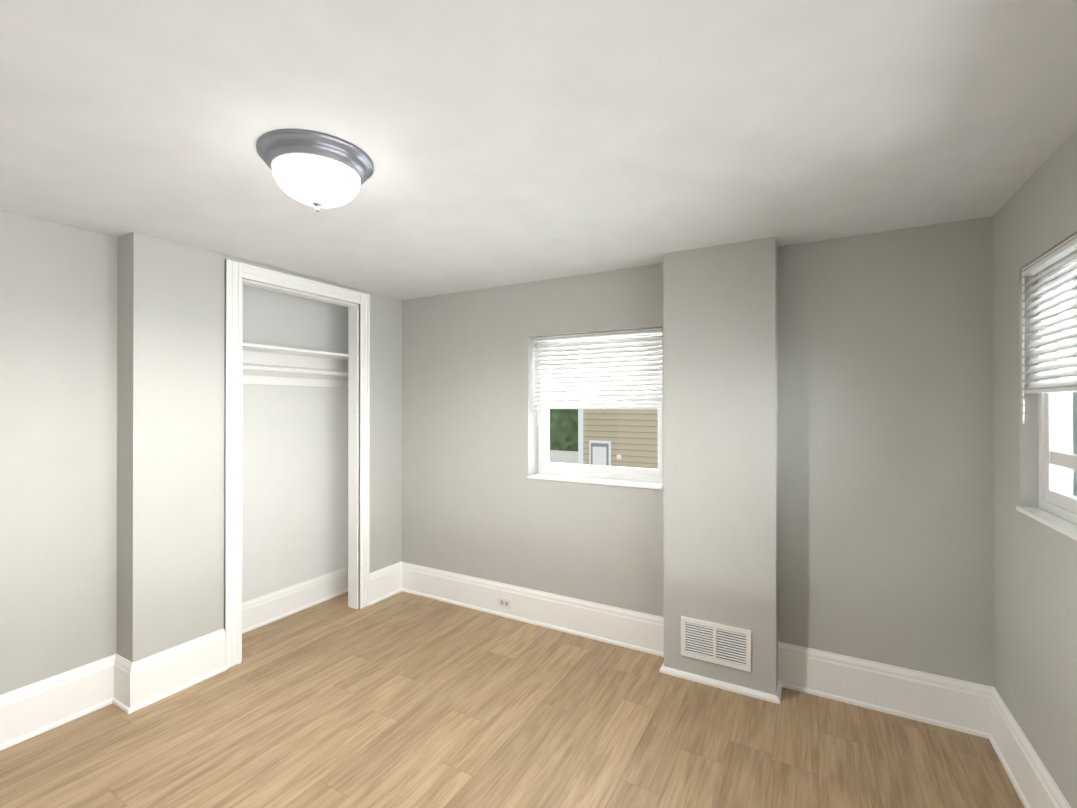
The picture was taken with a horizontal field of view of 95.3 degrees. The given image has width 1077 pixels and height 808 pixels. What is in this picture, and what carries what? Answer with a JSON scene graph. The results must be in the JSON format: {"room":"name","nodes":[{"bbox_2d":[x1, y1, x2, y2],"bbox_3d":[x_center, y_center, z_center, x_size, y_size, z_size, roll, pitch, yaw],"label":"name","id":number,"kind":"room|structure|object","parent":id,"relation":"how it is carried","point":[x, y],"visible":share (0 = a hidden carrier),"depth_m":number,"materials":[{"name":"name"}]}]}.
{"room":"empty bedroom","nodes":[
{"label":"empty bedroom","id":0,"kind":"room"},
{"bbox_2d":[0,210,117,694],"bbox_3d":[-2.425,0.339,2.456,0.200,2.440,0.440,0,0,29],"label":"wall","id":1,"kind":"structure","parent":0,"point":[58,448],"depth_m":2.39,"materials":[{"name":"grey paint"}]},
{"bbox_2d":[0,654,121,750],"bbox_3d":[-2.327,1.439,2.382,0.040,0.240,0.467,0,0,29],"label":"baseboard","id":2,"kind":"structure","parent":1,"relation":"attached to","point":[29,711],"depth_m":2.38,"materials":[{"name":"white wood"}]},
{"bbox_2d":[116,232,401,662],"bbox_3d":[-1.779,0.342,3.420,0.383,2.440,1.875,0,0,29],"label":"wall","id":3,"kind":"structure","parent":0,"point":[170,421],"depth_m":2.70,"materials":[{"name":"grey paint"}]},
{"bbox_2d":[116,628,226,713],"bbox_3d":[-1.967,1.440,2.687,0.050,0.240,0.472,0,0,29],"label":"baseboard","id":4,"kind":"structure","parent":3,"relation":"attached to","point":[128,687],"depth_m":2.63,"materials":[{"name":"white wood"}]},
{"bbox_2d":[224,259,369,668],"bbox_3d":[-1.626,0.355,3.383,0.120,2.415,1.070,0,0,29],"label":"door frame","id":5,"kind":"structure","parent":3,"relation":"attached to","point":[358,306],"depth_m":3.24,"materials":[{"name":"white wood"}]},
{"bbox_2d":[370,562,399,604],"bbox_3d":[-1.241,1.444,3.955,0.027,0.240,0.310,0,0,29],"label":"baseboard","id":6,"kind":"structure","parent":3,"relation":"attached to","point":[384,582],"depth_m":3.95,"materials":[{"name":"white wood"}]},
{"bbox_2d":[242,285,347,602],"bbox_3d":[-2.768,0.339,2.356,0.300,2.440,4.700,0,0,29],"label":"wall","id":7,"kind":"structure","parent":0,"point":[294,485],"depth_m":3.69,"materials":[{"name":"paint"}]},
{"bbox_2d":[242,342,347,387],"bbox_3d":[-1.804,-0.263,3.494,0.270,0.250,1.775,0,0,29],"label":"closet shelf","id":8,"kind":"object","parent":7,"relation":"attached to","point":[258,354],"visible":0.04,"depth_m":3.61,"materials":[{"name":"white wood"}]},
{"bbox_2d":[242,567,347,633],"bbox_3d":[-1.910,1.463,3.548,0.027,0.200,1.775,0,0,29],"label":"baseboard","id":9,"kind":"structure","parent":7,"relation":"attached to","point":[263,610],"depth_m":3.67,"materials":[{"name":"white wood"}]},
{"bbox_2d":[0,591,1024,807],"bbox_3d":[-0.754,1.616,1.393,4.750,0.120,5.000,0,0,29],"label":"floor","id":10,"kind":"structure","parent":0,"point":[401,699],"depth_m":2.29,"materials":[{"name":"brown wood"}]},
{"bbox_2d":[0,0,1076,299],"bbox_3d":[-0.754,-0.944,1.402,4.750,0.120,5.000,0,0,29],"label":"ceiling","id":11,"kind":"structure","parent":0,"point":[504,142],"depth_m":1.54,"materials":[{"name":"white paint"}]},
{"bbox_2d":[256,129,373,211],"bbox_3d":[-0.795,-0.787,1.768,0.384,0.192,0.384,0,0,29],"label":"lamp","id":12,"kind":"object","parent":11,"relation":"attached to","point":[317,170],"visible":1,"depth_m":1.66,"materials":[{"name":"white glass"}]},
{"bbox_2d":[402,216,993,686],"bbox_3d":[0.396,0.342,3.447,4.750,2.440,0.300,0,0,29],"label":"wall","id":13,"kind":"structure","parent":0,"point":[884,446],"depth_m":2.65,"materials":[{"name":"grey paint"}]},
{"bbox_2d":[400,561,663,656],"bbox_3d":[-0.176,1.443,3.564,2.267,0.240,0.050,0,0,29],"label":"baseboard","id":14,"kind":"structure","parent":13,"relation":"attached to","point":[639,631],"depth_m":3.45,"materials":[{"name":"white wood"}]},
{"bbox_2d":[498,597,510,608],"bbox_3d":[-0.250,1.463,3.610,0.116,0.072,0.007,0,0,29],"label":"electrical outlet plate","id":15,"kind":"object","parent":14,"relation":"attached to","point":[504,602],"visible":1,"depth_m":3.61,"materials":[{"name":"white plastic"}]},
{"bbox_2d":[527,333,662,489],"bbox_3d":[0.405,0.023,3.401,0.972,1.021,0.252,0,0,29],"label":"window","id":16,"kind":"structure","parent":13,"relation":"in","point":[591,474],"depth_m":3.43,"materials":[{"name":"white plastic"}]},
{"bbox_2d":[533,328,661,425],"bbox_3d":[0.382,-0.165,3.361,0.960,0.639,0.051,0,0,29],"label":"window blind","id":17,"kind":"object","parent":16,"relation":"attached to","point":[637,385],"visible":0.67,"depth_m":3.35,"materials":[{"name":"white plastic"}]},
{"bbox_2d":[777,641,991,737],"bbox_3d":[1.705,1.441,2.507,0.870,0.235,0.050,0,0,29],"label":"baseboard","id":18,"kind":"structure","parent":13,"relation":"attached to","point":[937,700],"depth_m":2.49,"materials":[{"name":"white wood"}]},
{"bbox_2d":[663,237,777,694],"bbox_3d":[1.034,0.340,2.807,0.590,2.440,0.190,0,0,29],"label":"wall","id":19,"kind":"structure","parent":0,"point":[720,311],"depth_m":2.71,"materials":[{"name":"grey paint"}]},
{"bbox_2d":[681,616,750,671],"bbox_3d":[0.977,1.325,2.721,0.370,0.220,0.012,0,0,29],"label":"air vent","id":20,"kind":"object","parent":19,"relation":"in","point":[720,644],"visible":1,"depth_m":2.71,"materials":[{"name":"white metal"}]},
{"bbox_2d":[659,663,781,703],"bbox_3d":[0.983,1.544,2.712,0.630,0.032,0.020,0,0,29],"label":"baseboard","id":21,"kind":"structure","parent":19,"relation":"attached to","point":[757,694],"depth_m":2.69,"materials":[{"name":"white wood"}]},
{"bbox_2d":[993,128,1076,807],"bbox_3d":[1.112,0.332,0.177,0.300,2.440,4.700,0,0,29],"label":"wall","id":22,"kind":"structure","parent":0,"point":[1035,596],"depth_m":1.95,"materials":[{"name":"grey paint"}]},
{"bbox_2d":[984,687,1070,807],"bbox_3d":[1.044,1.434,0.385,0.027,0.235,4.400,0,0,29],"label":"baseboard","id":23,"kind":"structure","parent":22,"relation":"attached to","point":[1035,787],"depth_m":1.98,"materials":[{"name":"white wood"}]},
{"bbox_2d":[1016,250,1076,540],"bbox_3d":[1.790,-0.061,1.556,0.157,0.986,0.965,0,0,29],"label":"window","id":24,"kind":"structure","parent":22,"relation":"in","point":[1057,461],"depth_m":1.91,"materials":[{"name":"white plastic"}]},
{"bbox_2d":[1022,234,1076,422],"bbox_3d":[1.746,-0.237,1.581,0.051,0.626,0.953,0,0,29],"label":"window blind","id":25,"kind":"object","parent":24,"relation":"attached to","point":[1060,251],"visible":1,"depth_m":1.79,"materials":[{"name":"white plastic"}]},
{"label":"outside","id":26,"kind":"structure","parent":0,"visible":0},
{"bbox_2d":[550,450,577,463],"bbox_3d":[-0.891,2.313,11.617,4.600,2.550,0.100,0,0,29],"label":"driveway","id":27,"kind":"structure","parent":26,"point":[560,459],"depth_m":10.74,"materials":[{"name":"grey concrete"}]},
{"bbox_2d":[550,350,577,451],"bbox_3d":[0.428,0.093,13.062,5.493,7.000,2.301,0,0,29],"label":"trees","id":28,"kind":"object","parent":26,"point":[561,416],"depth_m":12.29,"materials":[{"name":"green plant"}]},
{"bbox_2d":[578,345,658,468],"bbox_3d":[3.223,-0.420,8.823,5.280,8.000,0.560,0,0,29],"label":"house","id":29,"kind":"structure","parent":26,"point":[612,443],"depth_m":9.51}
]}

